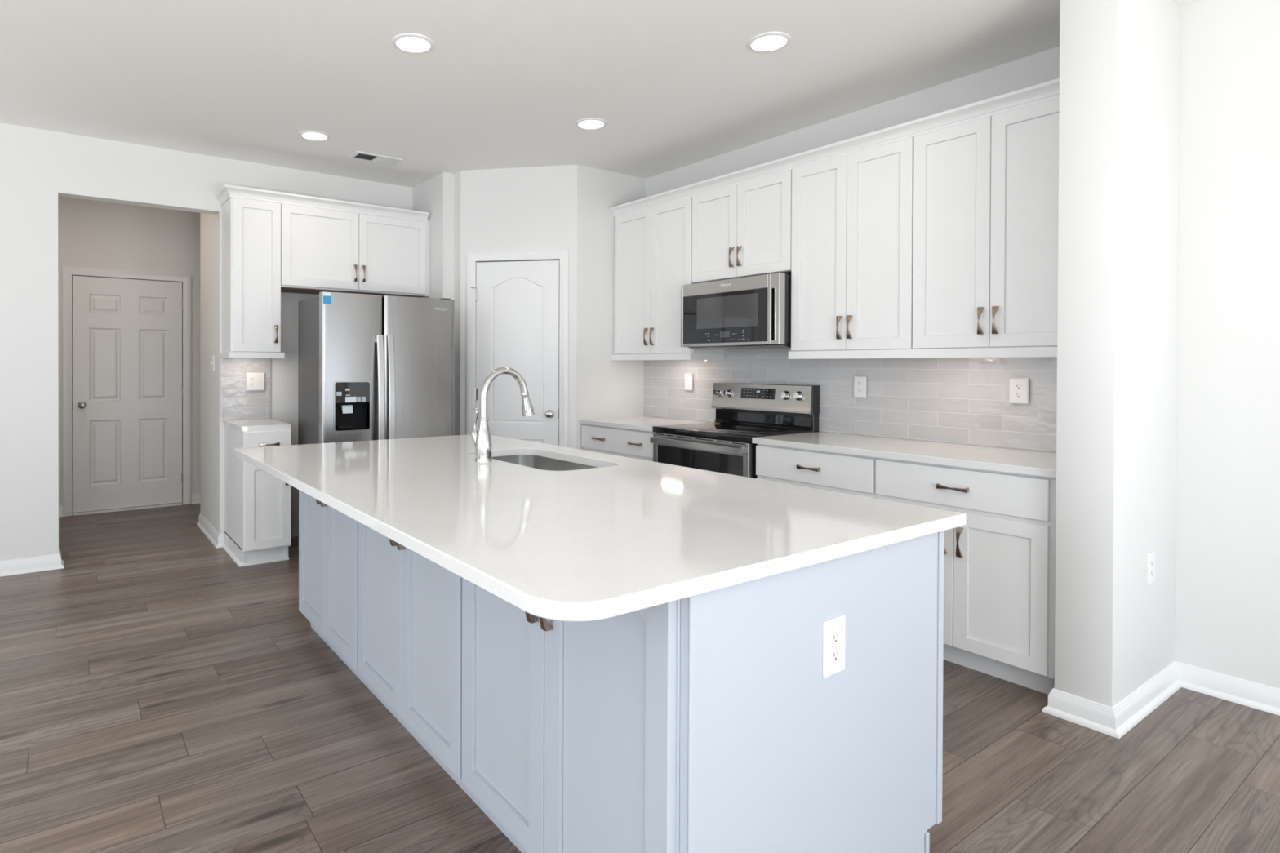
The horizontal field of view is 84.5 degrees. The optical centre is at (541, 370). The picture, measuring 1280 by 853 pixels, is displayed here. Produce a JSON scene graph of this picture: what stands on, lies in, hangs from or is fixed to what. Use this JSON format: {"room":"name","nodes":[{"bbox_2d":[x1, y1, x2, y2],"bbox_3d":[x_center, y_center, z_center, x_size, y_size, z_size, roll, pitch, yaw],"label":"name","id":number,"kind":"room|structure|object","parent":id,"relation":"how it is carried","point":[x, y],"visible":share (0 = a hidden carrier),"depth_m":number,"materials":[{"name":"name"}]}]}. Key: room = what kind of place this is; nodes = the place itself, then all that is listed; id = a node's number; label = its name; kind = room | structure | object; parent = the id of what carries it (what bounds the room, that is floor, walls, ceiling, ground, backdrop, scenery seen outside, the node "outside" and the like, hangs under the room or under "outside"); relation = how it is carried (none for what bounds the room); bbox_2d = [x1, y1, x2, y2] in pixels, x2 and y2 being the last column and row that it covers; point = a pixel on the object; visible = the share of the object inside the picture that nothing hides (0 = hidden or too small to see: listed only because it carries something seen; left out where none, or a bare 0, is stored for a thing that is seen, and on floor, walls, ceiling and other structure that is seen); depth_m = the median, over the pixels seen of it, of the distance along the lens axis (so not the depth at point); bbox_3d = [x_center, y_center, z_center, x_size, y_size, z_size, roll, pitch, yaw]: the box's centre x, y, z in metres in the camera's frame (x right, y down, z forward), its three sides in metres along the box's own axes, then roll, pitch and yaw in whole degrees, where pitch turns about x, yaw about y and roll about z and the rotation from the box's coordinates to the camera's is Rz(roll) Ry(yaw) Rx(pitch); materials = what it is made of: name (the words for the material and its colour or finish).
{"room":"kitchen","nodes":[
{"label":"kitchen","id":0,"kind":"room"},
{"bbox_2d":[57,196,199,514],"bbox_3d":[-3.341,-0.145,6.456,3.250,2.750,0.120,0,0,-34],"label":"wall","id":1,"kind":"structure","parent":0,"point":[98,234],"depth_m":6.18,"materials":[{"name":"white paint"}]},
{"bbox_2d":[58,506,62,517],"bbox_3d":[-4.306,1.187,5.721,0.624,0.090,0.028,0,0,-34],"label":"baseboard","id":2,"kind":"structure","parent":1,"relation":"attached to","point":[60,508],"depth_m":5.89,"materials":[{"name":"white paint"}]},
{"bbox_2d":[62,266,191,516],"bbox_3d":[-3.643,0.172,6.169,0.981,2.119,0.107,0,0,-34],"label":"door","id":3,"kind":"structure","parent":1,"relation":"in","point":[128,390],"depth_m":6.17,"materials":[{"name":"white paint"}]},
{"bbox_2d":[191,493,199,504],"bbox_3d":[-2.639,1.185,6.857,1.442,0.090,0.028,0,0,-34],"label":"baseboard","id":4,"kind":"structure","parent":1,"relation":"attached to","point":[195,497],"depth_m":6.47,"materials":[{"name":"white paint"}]},
{"bbox_2d":[0,122,412,560],"bbox_3d":[-2.619,-0.131,4.764,6.678,2.750,0.126,0,0,-34],"label":"wall","id":5,"kind":"structure","parent":0,"point":[38,166],"depth_m":4.38,"materials":[{"name":"white paint"}]},
{"bbox_2d":[0,549,64,577],"bbox_3d":[-4.165,1.202,3.706,2.687,0.090,0.154,0,0,-34],"label":"baseboard","id":6,"kind":"structure","parent":5,"relation":"attached to","point":[53,562],"depth_m":4.32,"materials":[{"name":"white paint"}]},
{"bbox_2d":[220,357,271,419],"bbox_3d":[-2.126,0.107,5.019,0.336,0.476,0.010,0,0,-34],"label":"tile backsplash","id":7,"kind":"structure","parent":5,"relation":"attached to","point":[237,402],"depth_m":5.00,"materials":[{"name":"white tile"}]},
{"bbox_2d":[245,373,264,391],"bbox_3d":[-2.064,0.077,5.035,0.128,0.128,0.013,0,0,-34],"label":"wall outlet","id":8,"kind":"object","parent":7,"relation":"attached to","point":[254,381],"visible":1,"depth_m":5.03,"materials":[{"name":"white plastic"}]},
{"bbox_2d":[219,196,284,358],"bbox_3d":[-2.016,-0.635,4.863,0.357,1.090,0.380,0,0,-34],"label":"upper cabinet","id":9,"kind":"object","parent":5,"relation":"attached to","point":[251,228],"visible":0.99,"depth_m":4.74,"materials":[{"name":"white paint"}]},
{"bbox_2d":[280,203,429,297],"bbox_3d":[-1.421,-0.880,5.266,1.126,0.600,0.380,0,0,-34],"label":"upper cabinet","id":10,"kind":"object","parent":5,"relation":"attached to","point":[322,250],"depth_m":5.11,"materials":[{"name":"white paint"}]},
{"bbox_2d":[214,184,429,222],"bbox_3d":[-1.583,-1.198,5.158,1.468,0.067,0.372,0,0,-34],"label":"crown molding","id":11,"kind":"structure","parent":10,"relation":"attached to","point":[227,191],"depth_m":4.95,"materials":[{"name":"white paint"}]},
{"bbox_2d":[200,213,216,529],"bbox_3d":[-1.927,-0.136,5.753,1.505,2.750,0.728,0,0,-34],"label":"wall","id":12,"kind":"structure","parent":0,"point":[207,221],"depth_m":5.31,"materials":[{"name":"white paint"}]},
{"bbox_2d":[196,512,224,548],"bbox_3d":[-2.510,1.196,5.274,0.055,0.090,0.881,0,0,-34],"label":"baseboard","id":13,"kind":"structure","parent":12,"relation":"attached to","point":[216,539],"depth_m":5.15,"materials":[{"name":"white paint"}]},
{"bbox_2d":[211,355,213,371],"bbox_3d":[-2.420,-0.057,5.127,0.014,0.118,0.074,0,0,-34],"label":"light switch","id":14,"kind":"object","parent":12,"relation":"attached to","point":[212,356],"visible":1,"depth_m":5.12,"materials":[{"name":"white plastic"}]},
{"bbox_2d":[412,164,645,449],"bbox_3d":[-0.128,-0.129,5.598,1.380,2.750,1.301,0,0,-34],"label":"wall","id":15,"kind":"structure","parent":0,"point":[564,206],"depth_m":5.19,"materials":[{"name":"white paint"}]},
{"bbox_2d":[466,249,568,447],"bbox_3d":[-0.183,0.183,5.151,0.764,2.132,0.107,0,0,11],"label":"door","id":16,"kind":"structure","parent":15,"relation":"in","point":[517,311],"depth_m":5.16,"materials":[{"name":"white paint"}]},
{"bbox_2d":[0,0,1200,187],"bbox_3d":[-0.866,-1.533,2.214,6.708,0.100,9.897,0,0,-34],"label":"ceiling","id":17,"kind":"structure","parent":0,"point":[675,84],"depth_m":3.47,"materials":[{"name":"white paint"}]},
{"bbox_2d":[298,129,330,141],"bbox_3d":[-1.443,-1.496,4.438,0.192,0.008,0.192,0,0,-34],"label":"recessed light","id":18,"kind":"object","parent":17,"relation":"in","point":[311,135],"visible":1,"depth_m":4.42,"materials":[{"name":"white paint"}]},
{"bbox_2d":[348,151,402,165],"bbox_3d":[-1.172,-1.498,4.924,0.330,0.010,0.176,0,0,-34],"label":"ceiling vent","id":19,"kind":"object","parent":17,"relation":"in","point":[358,155],"visible":1,"depth_m":4.92,"materials":[{"name":"white metal"}]},
{"bbox_2d":[391,32,434,53],"bbox_3d":[-0.582,-1.485,3.166,0.192,0.008,0.192,0,0,-34],"label":"recessed light","id":20,"kind":"object","parent":17,"relation":"in","point":[410,42],"visible":1,"depth_m":3.15,"materials":[{"name":"white paint"}]},
{"bbox_2d":[575,117,607,128],"bbox_3d":[0.300,-1.489,4.203,0.192,0.008,0.192,0,0,-34],"label":"recessed light","id":21,"kind":"object","parent":17,"relation":"in","point":[588,122],"visible":1,"depth_m":4.19,"materials":[{"name":"white paint"}]},
{"bbox_2d":[746,31,791,52],"bbox_3d":[1.025,-1.480,3.142,0.192,0.008,0.192,0,0,-34],"label":"recessed light","id":22,"kind":"object","parent":17,"relation":"in","point":[769,41],"visible":1,"depth_m":3.13,"materials":[{"name":"white paint"}]},
{"bbox_2d":[0,503,1279,852],"bbox_3d":[-0.887,1.267,2.225,6.678,0.001,9.897,0,0,-34],"label":"floor","id":23,"kind":"structure","parent":0,"point":[160,692],"depth_m":2.35,"materials":[{"name":"brown wood"}]},
{"bbox_2d":[222,424,291,567],"bbox_3d":[-1.938,0.813,4.732,0.309,0.868,0.707,0,0,-34],"label":"base cabinet","id":24,"kind":"object","parent":23,"relation":"on","point":[258,504],"visible":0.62,"depth_m":4.50,"materials":[{"name":"white paint"}]},
{"bbox_2d":[223,417,291,431],"bbox_3d":[-1.945,0.363,4.755,0.304,0.030,0.632,0,0,-34],"label":"countertop","id":25,"kind":"structure","parent":24,"relation":"on","point":[265,424],"depth_m":4.59,"materials":[{"name":"white stone"}]},
{"bbox_2d":[298,489,372,692],"bbox_3d":[-0.824,0.828,3.127,0.364,0.866,0.827,0,0,-34],"label":"base cabinet","id":26,"kind":"object","parent":23,"relation":"on","point":[328,538],"visible":0.23,"depth_m":2.99,"materials":[{"name":"grey paint"}]},
{"bbox_2d":[297,290,454,548],"bbox_3d":[-1.117,0.376,4.746,0.905,1.746,0.652,0,0,-34],"label":"refrigerator","id":27,"kind":"object","parent":23,"relation":"on","point":[371,367],"visible":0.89,"depth_m":4.49,"materials":[{"name":"grey metal"}]},
{"bbox_2d":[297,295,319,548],"bbox_3d":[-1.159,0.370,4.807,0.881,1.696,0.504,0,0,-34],"label":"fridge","id":28,"kind":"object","parent":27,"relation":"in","point":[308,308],"depth_m":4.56,"materials":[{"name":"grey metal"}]},
{"bbox_2d":[357,522,479,807],"bbox_3d":[-0.349,0.835,2.430,0.364,0.866,0.856,0,0,-34],"label":"base cabinet","id":29,"kind":"object","parent":23,"relation":"on","point":[410,606],"visible":0.27,"depth_m":2.28,"materials":[{"name":"grey paint"}]},
{"bbox_2d":[462,577,680,852],"bbox_3d":[0.128,0.841,1.730,0.364,0.866,0.836,0,0,-34],"label":"base cabinet","id":30,"kind":"object","parent":23,"relation":"on","point":[571,730],"visible":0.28,"depth_m":1.57,"materials":[{"name":"grey paint"}]},
{"bbox_2d":[581,423,655,461],"bbox_3d":[0.750,0.820,4.950,0.661,0.868,0.768,0,0,-34],"label":"base cabinet","id":31,"kind":"object","parent":23,"relation":"on","point":[625,442],"visible":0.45,"depth_m":4.76,"materials":[{"name":"white paint"}]},
{"bbox_2d":[579,416,712,431],"bbox_3d":[0.755,0.370,4.949,0.630,0.030,0.772,0,0,-34],"label":"countertop","id":32,"kind":"structure","parent":31,"relation":"on","point":[637,423],"depth_m":4.89,"materials":[{"name":"white stone"}]},
{"bbox_2d":[649,382,819,478],"bbox_3d":[1.162,0.671,4.294,0.694,1.176,0.764,0,0,-34],"label":"range","id":33,"kind":"object","parent":23,"relation":"on","point":[744,411],"visible":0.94,"depth_m":4.25,"materials":[{"name":"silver metal"}]},
{"bbox_2d":[649,431,757,478],"bbox_3d":[1.154,0.810,4.290,0.678,0.838,0.762,0,0,-34],"label":"oven","id":34,"kind":"object","parent":33,"relation":"in","point":[714,453],"depth_m":4.06,"materials":[{"name":"silver"}]},
{"bbox_2d":[652,422,813,442],"bbox_3d":[1.161,0.372,4.291,0.580,0.036,0.764,0,0,-34],"label":"cooktop","id":35,"kind":"object","parent":33,"relation":"in","point":[714,432],"depth_m":4.20,"materials":[{"name":"black glass"}]},
{"bbox_2d":[679,530,944,852],"bbox_3d":[0.655,0.844,1.567,0.938,0.866,0.026,0,0,-34],"label":"island end panel","id":36,"kind":"object","parent":23,"relation":"on","point":[777,755],"visible":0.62,"depth_m":1.52,"materials":[{"name":"grey paint"}]},
{"bbox_2d":[822,615,844,678],"bbox_3d":[0.652,0.613,1.550,0.080,0.124,0.007,0,0,-34],"label":"wall outlet","id":37,"kind":"object","parent":36,"relation":"attached to","point":[833,629],"visible":1,"depth_m":1.54,"materials":[{"name":"white plastic"}]},
{"bbox_2d":[831,648,839,662],"bbox_3d":[0.653,0.632,1.549,0.033,0.028,0.002,0,0,-34],"label":"receptacle","id":38,"kind":"object","parent":37,"relation":"attached to","point":[835,653],"depth_m":1.55,"materials":[{"name":"grey plastic"}]},
{"bbox_2d":[831,631,839,644],"bbox_3d":[0.653,0.593,1.549,0.033,0.028,0.002,0,0,-34],"label":"receptacle","id":39,"kind":"object","parent":37,"relation":"attached to","point":[835,635],"depth_m":1.55,"materials":[{"name":"grey plastic"}]},
{"bbox_2d":[755,444,876,497],"bbox_3d":[1.602,0.831,3.699,0.661,0.868,0.680,0,0,-34],"label":"base cabinet","id":40,"kind":"object","parent":23,"relation":"on","point":[852,474],"visible":0.24,"depth_m":3.49,"materials":[{"name":"white paint"}]},
{"bbox_2d":[875,457,1056,694],"bbox_3d":[2.004,0.836,3.110,0.661,0.868,0.743,0,0,-34],"label":"base cabinet","id":41,"kind":"object","parent":23,"relation":"on","point":[997,566],"depth_m":2.84,"materials":[{"name":"white paint"}]},
{"bbox_2d":[751,431,1056,477],"bbox_3d":[1.814,0.384,3.396,0.630,0.030,1.437,0,0,-34],"label":"countertop","id":42,"kind":"structure","parent":41,"relation":"on","point":[1042,464],"depth_m":3.25,"materials":[{"name":"white stone"}]},
{"bbox_3d":[0.501,0.840,2.088,0.649,0.866,1.006,0,0,-34],"label":"base cabinet","id":43,"kind":"object","parent":23,"relation":"on","visible":0},
{"bbox_2d":[234,434,966,621],"bbox_3d":[-0.149,0.385,2.545,1.332,0.032,2.587,0,0,-34],"label":"countertop","id":44,"kind":"structure","parent":43,"relation":"on","point":[622,535],"depth_m":1.78,"materials":[{"name":"white stone"}]},
{"bbox_2d":[470,367,534,462],"bbox_3d":[-0.163,0.175,2.912,0.278,0.383,0.122,0,0,-34],"label":"kitchen faucet","id":45,"kind":"object","parent":44,"relation":"on","point":[481,437],"visible":1,"depth_m":2.82,"materials":[{"name":"silver metal"}]},
{"bbox_2d":[475,420,492,462],"bbox_3d":[-0.235,0.283,2.832,0.069,0.168,0.069,0,0,-34],"label":"base","id":46,"kind":"object","parent":45,"relation":"on","point":[483,448],"depth_m":2.81,"materials":[{"name":"silver metal"}]},
{"bbox_2d":[491,454,598,471],"bbox_3d":[-0.009,0.499,2.937,0.400,0.197,0.744,0,0,-34],"label":"sink","id":47,"kind":"object","parent":44,"relation":"in","point":[538,462],"visible":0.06,"depth_m":3.23,"materials":[{"name":"silver metal"}]},
{"bbox_2d":[645,0,1279,688],"bbox_3d":[2.370,-0.105,3.266,0.120,2.750,7.970,0,0,-34],"label":"wall","id":48,"kind":"structure","parent":0,"point":[1227,585],"depth_m":2.73,"materials":[{"name":"white paint"}]},
{"bbox_2d":[613,196,724,354],"bbox_3d":[0.884,-0.636,5.006,0.371,1.070,0.805,0,0,-34],"label":"upper cabinet","id":49,"kind":"object","parent":48,"relation":"attached to","point":[653,246],"visible":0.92,"depth_m":4.90,"materials":[{"name":"white paint"}]},
{"bbox_2d":[611,353,724,360],"bbox_3d":[0.889,-0.098,5.015,0.329,0.044,0.802,0,0,-34],"label":"rail","id":50,"kind":"object","parent":49,"relation":"attached to","point":[655,356],"visible":1,"depth_m":4.76,"materials":[{"name":"white paint"}]},
{"bbox_2d":[609,78,1059,217],"bbox_3d":[1.371,-1.181,4.016,0.044,0.067,2.981,0,0,-34],"label":"crown molding","id":51,"kind":"structure","parent":49,"relation":"attached to","point":[1050,90],"depth_m":3.57,"materials":[{"name":"white paint"}]},
{"bbox_2d":[691,169,791,283],"bbox_3d":[1.326,-0.867,4.357,0.371,0.597,0.763,0,0,-34],"label":"upper cabinet","id":52,"kind":"object","parent":48,"relation":"attached to","point":[743,229],"visible":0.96,"depth_m":4.23,"materials":[{"name":"white paint"}]},
{"bbox_2d":[680,272,791,349],"bbox_3d":[1.294,-0.346,4.339,0.425,0.416,0.757,0,0,-34],"label":"microwave","id":53,"kind":"object","parent":52,"relation":"attached to","point":[753,312],"visible":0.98,"depth_m":4.16,"materials":[{"name":"silver metal"}]},
{"bbox_2d":[644,347,1057,452],"bbox_3d":[1.644,0.121,4.214,0.010,0.560,2.984,0,0,-34],"label":"tile backsplash","id":54,"kind":"structure","parent":48,"relation":"attached to","point":[965,401],"depth_m":3.76,"materials":[{"name":"white tile"}]},
{"bbox_2d":[684,373,693,390],"bbox_3d":[1.061,0.080,5.036,0.008,0.120,0.076,0,0,-34],"label":"light switch","id":55,"kind":"object","parent":54,"relation":"attached to","point":[688,377],"visible":1,"depth_m":5.03,"materials":[{"name":"white plastic"}]},
{"bbox_2d":[853,376,866,397],"bbox_3d":[1.803,0.090,3.948,0.007,0.118,0.074,0,0,-34],"label":"wall outlet","id":56,"kind":"object","parent":54,"relation":"attached to","point":[860,382],"visible":1,"depth_m":3.94,"materials":[{"name":"white plastic"}]},
{"bbox_2d":[857,387,862,392],"bbox_3d":[1.801,0.109,3.947,0.002,0.028,0.033,0,0,-34],"label":"receptacle","id":57,"kind":"object","parent":56,"relation":"attached to","point":[859,389],"depth_m":3.95,"materials":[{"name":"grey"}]},
{"bbox_2d":[857,381,862,386],"bbox_3d":[1.801,0.070,3.947,0.002,0.028,0.033,0,0,-34],"label":"receptacle","id":58,"kind":"object","parent":56,"relation":"attached to","point":[859,383],"depth_m":3.95,"materials":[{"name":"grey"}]},
{"bbox_2d":[1008,377,1028,404],"bbox_3d":[2.252,0.094,3.289,0.007,0.120,0.080,0,0,-34],"label":"wall outlet","id":59,"kind":"object","parent":54,"relation":"attached to","point":[1019,387],"visible":1,"depth_m":3.29,"materials":[{"name":"white plastic"}]},
{"bbox_2d":[1014,391,1022,398],"bbox_3d":[2.250,0.113,3.288,0.002,0.028,0.033,0,0,-34],"label":"receptacle","id":60,"kind":"object","parent":59,"relation":"attached to","point":[1017,394],"depth_m":3.29,"materials":[{"name":"grey plastic"}]},
{"bbox_2d":[1014,383,1022,389],"bbox_3d":[2.250,0.074,3.288,0.002,0.028,0.033,0,0,-34],"label":"receptacle","id":61,"kind":"object","parent":59,"relation":"attached to","point":[1017,386],"depth_m":3.29,"materials":[{"name":"grey plastic"}]},
{"bbox_2d":[791,137,915,351],"bbox_3d":[1.734,-0.635,3.759,0.371,1.050,0.688,0,0,-34],"label":"upper cabinet","id":62,"kind":"object","parent":48,"relation":"attached to","point":[852,214],"visible":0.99,"depth_m":3.64,"materials":[{"name":"white paint"}]},
{"bbox_2d":[912,97,1059,349],"bbox_3d":[2.118,-0.620,3.195,0.371,1.070,0.696,0,0,-34],"label":"upper cabinet","id":63,"kind":"object","parent":48,"relation":"attached to","point":[986,189],"visible":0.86,"depth_m":3.11,"materials":[{"name":"white paint"}]},
{"bbox_2d":[788,346,1057,359],"bbox_3d":[1.813,-0.084,3.385,0.020,0.044,1.424,0,0,-34],"label":"rail","id":64,"kind":"object","parent":63,"relation":"attached to","point":[1011,352],"visible":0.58,"depth_m":3.31,"materials":[{"name":"white paint"}]},
{"bbox_2d":[1041,661,1279,738],"bbox_3d":[3.182,1.242,1.327,0.726,0.090,3.591,0,0,-34],"label":"baseboard","id":65,"kind":"structure","parent":48,"relation":"attached to","point":[1115,722],"depth_m":2.62,"materials":[{"name":"white paint"}]},
{"bbox_2d":[1054,0,1180,707],"bbox_3d":[2.251,-0.101,2.714,0.698,2.750,0.175,0,0,-34],"label":"wall","id":66,"kind":"structure","parent":0,"point":[1120,60],"depth_m":2.54,"materials":[{"name":"white paint"}]},
{"bbox_2d":[1146,551,1155,585],"bbox_3d":[2.330,0.754,2.665,0.074,0.118,0.007,0,0,-34],"label":"wall outlet","id":67,"kind":"object","parent":66,"relation":"attached to","point":[1151,556],"visible":1,"depth_m":2.66,"materials":[{"name":"white plastic"}]},
{"bbox_2d":[1150,569,1153,577],"bbox_3d":[2.331,0.774,2.663,0.033,0.028,0.002,0,0,-34],"label":"receptacle","id":68,"kind":"object","parent":67,"relation":"attached to","point":[1151,571],"depth_m":2.66,"materials":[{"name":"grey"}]},
{"bbox_2d":[1150,560,1153,567],"bbox_3d":[2.331,0.735,2.663,0.033,0.028,0.002,0,0,-34],"label":"receptacle","id":69,"kind":"object","parent":67,"relation":"attached to","point":[1151,561],"depth_m":2.66,"materials":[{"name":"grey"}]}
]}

